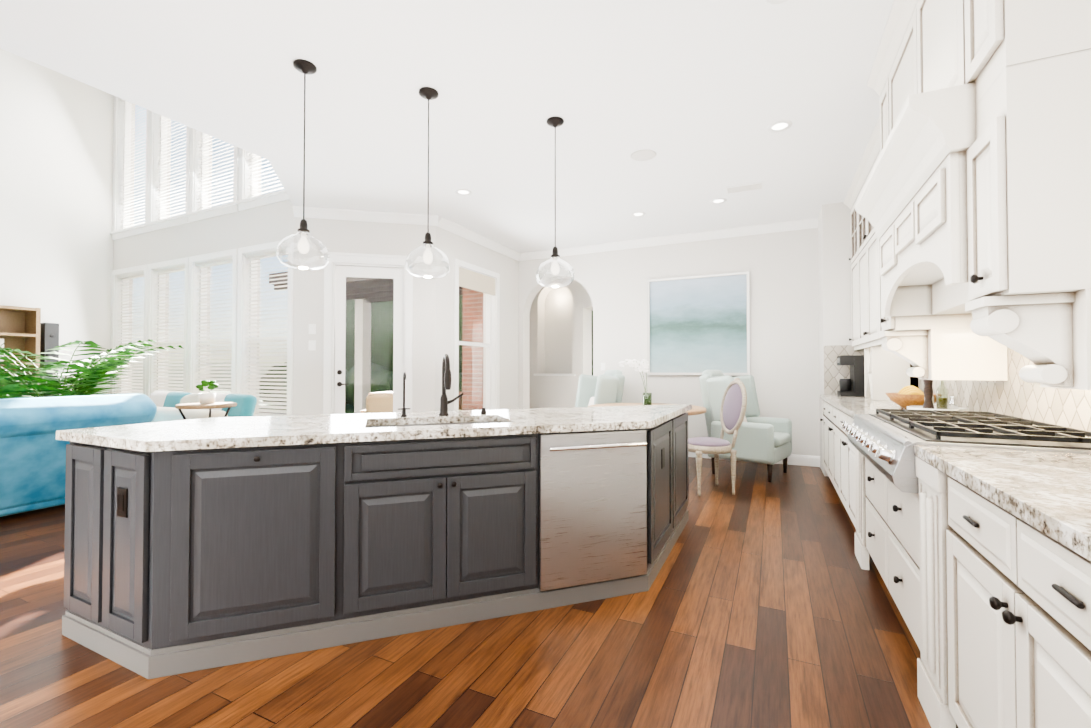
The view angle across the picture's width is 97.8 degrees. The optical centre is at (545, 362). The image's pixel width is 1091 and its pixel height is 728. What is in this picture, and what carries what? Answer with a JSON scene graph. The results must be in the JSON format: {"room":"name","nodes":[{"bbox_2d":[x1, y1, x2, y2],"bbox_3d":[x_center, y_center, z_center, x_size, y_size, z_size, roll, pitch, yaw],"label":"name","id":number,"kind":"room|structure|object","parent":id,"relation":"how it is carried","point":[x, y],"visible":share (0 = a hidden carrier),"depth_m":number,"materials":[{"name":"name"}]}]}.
{"room":"kitchen","nodes":[
{"label":"kitchen","id":0,"kind":"room"},
{"bbox_2d":[0,48,113,394],"bbox_3d":[-8.395,-1.854,3.700,0.220,6.200,7.969,0,-1,26],"label":"wall","id":1,"kind":"structure","parent":0,"point":[56,184],"depth_m":6.69,"materials":[{"name":"white paint"}]},
{"bbox_2d":[113,104,294,415],"bbox_3d":[-4.781,-1.809,6.510,4.310,6.200,0.220,0,-1,26],"label":"wall","id":2,"kind":"structure","parent":0,"point":[273,222],"depth_m":6.32,"materials":[{"name":"white paint"}]},
{"bbox_2d":[110,96,499,415],"bbox_3d":[-3.629,-1.606,7.169,5.396,5.035,2.500,0,-1,26],"label":"window set","id":3,"kind":"structure","parent":2,"relation":"in","point":[243,368],"depth_m":6.38,"materials":[{"name":"white wood"}]},
{"bbox_2d":[293,217,435,414],"bbox_3d":[-2.135,-0.246,5.729,1.582,3.050,0.220,0,-1,-12],"label":"wall","id":4,"kind":"structure","parent":0,"point":[348,236],"depth_m":5.59,"materials":[{"name":"white paint"}]},
{"bbox_2d":[308,252,413,413],"bbox_3d":[-2.176,0.001,5.699,1.170,2.555,0.249,0,-1,-12],"label":"patio door","id":5,"kind":"structure","parent":4,"relation":"in","point":[335,306],"depth_m":5.62,"materials":[{"name":"white wood"}]},
{"bbox_2d":[292,206,431,225],"bbox_3d":[-2.131,-1.720,5.627,1.230,0.104,1.056,0,-1,26],"label":"crown molding","id":6,"kind":"structure","parent":4,"relation":"attached to","point":[403,218],"depth_m":5.58,"materials":[{"name":"white wood"}]},
{"bbox_2d":[0,0,893,252],"bbox_3d":[-1.088,-3.405,2.048,6.412,3.150,11.260,0,-1,26],"label":"ceiling","id":7,"kind":"structure","parent":0,"point":[698,97],"depth_m":3.23,"materials":[{"name":"white paint"}]},
{"bbox_2d":[276,59,329,270],"bbox_3d":[-1.473,-1.190,2.908,0.290,1.251,0.290,0,-1,26],"label":"pendant light","id":8,"kind":"object","parent":7,"relation":"hanging from","point":[304,67],"visible":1,"depth_m":2.89,"materials":[{"name":"clear glass"}]},
{"bbox_2d":[405,87,449,278],"bbox_3d":[-0.785,-1.185,3.187,0.290,1.251,0.290,0,-1,26],"label":"pendant light","id":9,"kind":"object","parent":7,"relation":"hanging from","point":[428,93],"visible":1,"depth_m":3.16,"materials":[{"name":"clear glass"}]},
{"bbox_2d":[455,189,471,194],"bbox_3d":[-0.859,-1.780,4.985,0.168,0.006,0.168,0,-1,17],"label":"recessed light","id":10,"kind":"object","parent":7,"relation":"in","point":[460,191],"depth_m":4.99,"materials":[{"name":"white"}]},
{"bbox_2d":[536,117,574,288],"bbox_3d":[0.072,-1.179,3.553,0.290,1.251,0.290,0,-1,26],"label":"pendant light","id":11,"kind":"object","parent":7,"relation":"hanging from","point":[554,122],"visible":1,"depth_m":3.53,"materials":[{"name":"clear glass"}]},
{"bbox_2d":[631,212,645,216],"bbox_3d":[1.110,-1.769,5.693,0.168,0.006,0.168,0,-1,17],"label":"recessed light","id":12,"kind":"object","parent":7,"relation":"in","point":[636,214],"depth_m":5.70,"materials":[{"name":"white"}]},
{"bbox_2d":[631,150,655,160],"bbox_3d":[0.850,-1.794,4.133,0.219,0.006,0.219,0,-1,-13],"label":"ceiling speaker","id":13,"kind":"object","parent":7,"relation":"in","point":[645,155],"depth_m":4.12,"materials":[{"name":"white"}]},
{"bbox_2d":[710,198,726,203],"bbox_3d":[1.905,-1.776,5.246,0.168,0.006,0.168,1,-1,-37],"label":"recessed light","id":14,"kind":"object","parent":7,"relation":"in","point":[719,200],"depth_m":5.25,"materials":[{"name":"white plastic"}]},
{"bbox_2d":[725,181,763,193],"bbox_3d":[2.028,-1.777,4.854,0.360,0.016,0.180,0,-1,26],"label":"air vent","id":15,"kind":"object","parent":7,"relation":"in","point":[756,185],"depth_m":4.83,"materials":[{"name":"white metal"}]},
{"bbox_2d":[767,120,791,131],"bbox_3d":[1.789,-1.801,3.638,0.168,0.006,0.168,0,-1,17],"label":"recessed light","id":16,"kind":"object","parent":7,"relation":"in","point":[779,126],"depth_m":3.64,"materials":[{"name":"white"}]},
{"bbox_2d":[462,288,473,409],"bbox_3d":[-1.067,-0.126,8.635,0.230,2.900,1.170,0,-1,26],"label":"wall","id":17,"kind":"structure","parent":0,"point":[470,324],"depth_m":8.11,"materials":[{"name":"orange brick"}]},
{"bbox_2d":[435,226,518,410],"bbox_3d":[-0.984,-0.230,6.783,0.220,3.050,2.101,0,-1,26],"label":"wall","id":18,"kind":"structure","parent":0,"point":[451,246],"depth_m":6.81,"materials":[{"name":"white paint"}]},
{"bbox_2d":[432,215,519,260],"bbox_3d":[-0.880,-1.704,6.671,0.085,0.104,2.042,0,-1,26],"label":"crown molding","id":19,"kind":"structure","parent":18,"relation":"attached to","point":[441,222],"depth_m":6.44,"materials":[{"name":"white wood"}]},
{"bbox_2d":[0,457,957,727],"bbox_3d":[-2.696,1.273,3.499,10.630,0.060,12.620,0,-1,26],"label":"floor","id":20,"kind":"structure","parent":0,"point":[762,603],"depth_m":1.96,"materials":[{"name":"brown wood"}]},
{"bbox_2d":[0,305,40,396],"bbox_3d":[-7.012,0.281,5.872,0.360,2.000,1.000,0,-1,26],"label":"bookshelf","id":21,"kind":"object","parent":20,"relation":"on","point":[20,327],"visible":0.35,"depth_m":6.25,"materials":[{"name":"brown wood"}]},
{"bbox_2d":[40,323,58,396],"bbox_3d":[-6.762,0.380,6.471,0.280,1.820,0.220,0,-1,26],"label":"tower speaker","id":22,"kind":"object","parent":20,"relation":"on","point":[49,335],"visible":0.35,"depth_m":6.42},
{"bbox_2d":[0,394,156,516],"bbox_3d":[-4.380,0.740,3.789,1.373,0.936,1.844,0,-1,26],"label":"sofa","id":23,"kind":"object","parent":20,"relation":"on","point":[32,463],"visible":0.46,"depth_m":3.72,"materials":[{"name":"fabric"}]},
{"bbox_2d":[0,339,183,398],"bbox_3d":[-5.634,0.475,5.358,2.058,1.595,2.247,0,-1,26],"label":"palm plant","id":24,"kind":"object","parent":20,"relation":"on","point":[91,375],"visible":0.54,"depth_m":5.21,"materials":[{"name":"green plant"}]},
{"bbox_2d":[149,391,256,422],"bbox_3d":[-3.727,0.791,5.231,2.000,0.959,0.960,0,-1,26],"label":"sofa","id":25,"kind":"object","parent":20,"relation":"on","point":[165,402],"visible":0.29,"depth_m":4.79,"materials":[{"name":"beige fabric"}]},
{"bbox_2d":[175,380,236,419],"bbox_3d":[-2.884,0.699,4.053,0.430,1.104,0.430,0,-1,26],"label":"side table","id":26,"kind":"object","parent":20,"relation":"on","point":[206,400],"visible":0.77,"depth_m":4.01,"materials":[{"name":"brown wood"}]},
{"bbox_2d":[56,410,688,678],"bbox_3d":[-0.521,0.797,2.947,2.298,0.875,2.906,0,-1,26],"label":"kitchen island","id":27,"kind":"object","parent":20,"relation":"on","point":[191,545],"depth_m":2.06,"materials":[{"name":"grey wood"}]},
{"bbox_2d":[56,398,691,493],"bbox_3d":[-0.513,0.340,2.977,2.320,0.040,2.968,0,-1,26],"label":"island countertop","id":28,"kind":"structure","parent":27,"relation":"on","point":[484,451],"depth_m":2.25,"materials":[{"name":"white stone"}]},
{"bbox_2d":[575,370,624,406],"bbox_3d":[0.577,0.695,6.481,0.869,1.190,0.840,0,-1,-14],"label":"chair","id":29,"kind":"object","parent":20,"relation":"on","point":[607,386],"visible":0.29,"depth_m":6.29,"materials":[{"name":"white fabric"}]},
{"bbox_2d":[588,403,705,415],"bbox_3d":[1.145,0.892,5.446,1.320,0.765,1.320,0,-1,26],"label":"dining table","id":30,"kind":"object","parent":20,"relation":"on","point":[696,410],"visible":0.04,"depth_m":5.66,"materials":[{"name":"brown wood"}]},
{"bbox_2d":[619,359,651,404],"bbox_3d":[1.018,0.234,5.424,0.365,0.546,0.191,0,-1,26],"label":"vase","id":31,"kind":"object","parent":30,"relation":"on","point":[647,397],"visible":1,"depth_m":5.38,"materials":[{"name":"clear glass"}]},
{"bbox_2d":[688,378,746,495],"bbox_3d":[1.649,0.707,4.707,0.639,1.112,0.621,0,-1,26],"label":"chair","id":32,"kind":"object","parent":20,"relation":"on","point":[733,407],"visible":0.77,"depth_m":4.59,"materials":[{"name":"fabric"}]},
{"bbox_2d":[699,370,791,481],"bbox_3d":[2.306,0.680,5.519,0.869,1.190,0.840,-1,-1,41],"label":"chair","id":33,"kind":"object","parent":20,"relation":"on","point":[766,440],"visible":0.67,"depth_m":5.31,"materials":[{"name":"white fabric"}]},
{"bbox_2d":[820,402,823,465],"bbox_3d":[3.215,0.827,4.853,0.677,0.876,0.592,0,-1,26],"label":"base cabinet","id":34,"kind":"object","parent":20,"relation":"on","point":[822,419],"depth_m":5.20,"materials":[{"name":"white wood"}]},
{"bbox_2d":[821,398,831,481],"bbox_3d":[2.910,0.817,4.217,0.677,0.876,1.062,0,-1,26],"label":"base cabinet","id":35,"kind":"object","parent":20,"relation":"on","point":[827,405],"depth_m":4.72,"materials":[{"name":"white wood"}]},
{"bbox_2d":[832,406,847,512],"bbox_3d":[2.516,0.804,3.396,0.677,0.876,1.004,0,-1,26],"label":"base cabinet","id":36,"kind":"object","parent":20,"relation":"on","point":[839,436],"depth_m":3.87,"materials":[{"name":"white wood"}]},
{"bbox_2d":[820,394,948,417],"bbox_3d":[2.783,0.355,3.954,0.671,0.040,2.766,0,-1,26],"label":"countertop","id":37,"kind":"structure","parent":36,"relation":"on","point":[859,405],"depth_m":3.87,"materials":[{"name":"white stone"}]},
{"bbox_2d":[837,355,864,396],"bbox_3d":[3.217,0.140,5.019,0.224,0.420,0.300,0,-1,26],"label":"coffee machine","id":38,"kind":"object","parent":37,"relation":"on","point":[854,385],"visible":0.96,"depth_m":4.89,"materials":[{"name":"black"}]},
{"bbox_2d":[885,386,942,407],"bbox_3d":[2.646,0.247,3.428,0.330,0.156,0.330,0,-1,26],"label":"fruit bowl","id":39,"kind":"object","parent":37,"relation":"on","point":[905,397],"visible":0.75,"depth_m":3.38,"materials":[{"name":"brown wood"}]},
{"bbox_2d":[907,380,968,410],"bbox_3d":[2.514,0.203,3.060,0.310,0.232,0.310,0,-1,26],"label":"tray","id":40,"kind":"object","parent":37,"relation":"on","point":[941,403],"visible":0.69,"depth_m":3.04,"materials":[{"name":"white ceramic"}]},
{"bbox_2d":[860,453,883,579],"bbox_3d":[2.061,0.863,2.418,0.653,0.728,0.610,0,-1,26],"label":"base cabinet","id":41,"kind":"object","parent":20,"relation":"on","point":[869,474],"depth_m":2.63,"materials":[{"name":"white wood"}]},
{"bbox_2d":[880,472,907,625],"bbox_3d":[1.798,0.854,1.868,0.653,0.728,0.610,0,-1,26],"label":"base cabinet","id":42,"kind":"object","parent":20,"relation":"on","point":[893,502],"depth_m":2.11,"materials":[{"name":"white wood"}]},
{"bbox_2d":[908,450,931,727],"bbox_3d":[1.583,0.773,1.448,0.677,0.876,0.335,0,-1,26],"label":"base cabinet","id":43,"kind":"object","parent":20,"relation":"on","point":[917,502],"depth_m":1.70,"materials":[{"name":"white wood"}]},
{"bbox_2d":[848,414,1008,568],"bbox_3d":[2.255,0.796,2.850,0.677,0.876,0.335,0,-1,26],"label":"base cabinet","id":44,"kind":"object","parent":20,"relation":"on","point":[856,515],"depth_m":2.99,"materials":[{"name":"white wood"}]},
{"bbox_2d":[841,409,1090,492],"bbox_3d":[1.848,0.374,2.189,0.724,0.227,1.216,0,-1,26],"label":"range","id":45,"kind":"object","parent":44,"relation":"in","point":[885,441],"visible":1,"depth_m":1.87,"materials":[{"name":"silver metal"}]},
{"bbox_2d":[928,462,1090,727],"bbox_3d":[1.320,0.765,0.901,0.677,0.876,1.002,0,-1,26],"label":"base cabinet","id":46,"kind":"object","parent":20,"relation":"on","point":[981,557],"depth_m":1.13,"materials":[{"name":"white wood"}]},
{"bbox_2d":[914,444,1090,553],"bbox_3d":[1.188,0.302,0.626,0.671,0.040,2.168,0,-1,26],"label":"countertop","id":47,"kind":"structure","parent":46,"relation":"on","point":[1052,489],"depth_m":1.19,"materials":[{"name":"white stone"}]},
{"bbox_2d":[529,278,592,408],"bbox_3d":[0.535,-0.124,8.737,3.030,2.900,0.520,0,-1,26],"label":"wall","id":48,"kind":"structure","parent":0,"point":[560,345],"depth_m":8.88,"materials":[{"name":"white paint"}]},
{"bbox_2d":[474,228,819,455],"bbox_3d":[1.127,-0.226,7.058,5.070,3.050,0.220,0,-1,26],"label":"wall","id":49,"kind":"structure","parent":0,"point":[781,268],"depth_m":6.43,"materials":[{"name":"white paint"}]},
{"bbox_2d":[520,217,817,260],"bbox_3d":[1.449,-1.702,6.758,4.210,0.104,0.085,0,-1,26],"label":"crown molding","id":50,"kind":"structure","parent":49,"relation":"attached to","point":[809,223],"depth_m":6.54,"materials":[{"name":"white wood"}]},
{"bbox_2d":[647,271,749,375],"bbox_3d":[2.050,-0.502,6.477,1.340,1.355,0.030,0,-1,26],"label":"picture frame","id":51,"kind":"object","parent":49,"relation":"attached to","point":[698,324],"visible":0.85,"depth_m":6.46,"materials":[{"name":"teal paper"}]},
{"bbox_2d":[688,451,819,466],"bbox_3d":[-3.278,1.171,3.026,9.550,0.130,10.820,0,-1,26],"label":"baseboard","id":52,"kind":"structure","parent":49,"relation":"attached to","point":[803,460],"depth_m":5.92,"materials":[{"name":"white wood"}]},
{"bbox_2d":[818,202,870,475],"bbox_3d":[3.577,-0.249,5.565,0.639,3.050,0.796,0,-1,26],"label":"wall","id":53,"kind":"structure","parent":0,"point":[834,273],"depth_m":5.31,"materials":[{"name":"white paint"}]},
{"bbox_2d":[919,347,1090,437],"bbox_3d":[1.701,-0.327,0.663,0.226,3.050,11.260,0,-1,26],"label":"wall","id":54,"kind":"structure","parent":0,"point":[1014,395],"depth_m":2.44,"materials":[{"name":"white tile"}]},
{"bbox_2d":[847,191,854,346],"bbox_3d":[3.401,-0.977,4.905,0.363,1.606,0.556,0,-1,26],"label":"upper cabinet","id":55,"kind":"object","parent":54,"relation":"attached to","point":[850,202],"depth_m":5.13,"materials":[{"name":"white wood"}]},
{"bbox_2d":[855,155,881,346],"bbox_3d":[3.091,-0.987,4.258,0.363,1.606,1.111,0,-1,26],"label":"upper cabinet","id":56,"kind":"object","parent":54,"relation":"attached to","point":[864,231],"depth_m":4.46,"materials":[{"name":"white wood"}]},
{"bbox_2d":[871,127,883,342],"bbox_3d":[2.673,-1.001,3.387,0.363,1.606,1.053,0,-1,26],"label":"upper cabinet","id":57,"kind":"object","parent":54,"relation":"attached to","point":[875,147],"depth_m":3.88,"materials":[{"name":"white wood"}]},
{"bbox_2d":[855,0,1090,389],"bbox_3d":[1.917,-0.866,2.176,0.682,1.916,1.760,0,-1,26],"label":"kitchen cabinets","id":58,"kind":"object","parent":54,"relation":"attached to","point":[973,205],"visible":1,"depth_m":1.57,"materials":[{"name":"white wood"}]},
{"label":"outside","id":59,"kind":"structure","parent":0,"visible":0},
{"bbox_2d":[210,391,353,415],"bbox_3d":[-8.028,1.601,22.569,26.148,0.088,26.028,0,-1,26],"label":"ground","id":60,"kind":"structure","parent":59,"point":[348,407],"depth_m":14.80,"materials":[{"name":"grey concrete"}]},
{"bbox_2d":[259,271,592,413],"bbox_3d":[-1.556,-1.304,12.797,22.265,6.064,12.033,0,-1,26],"label":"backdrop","id":61,"kind":"structure","parent":59,"point":[379,311],"depth_m":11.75,"materials":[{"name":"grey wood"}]}
]}

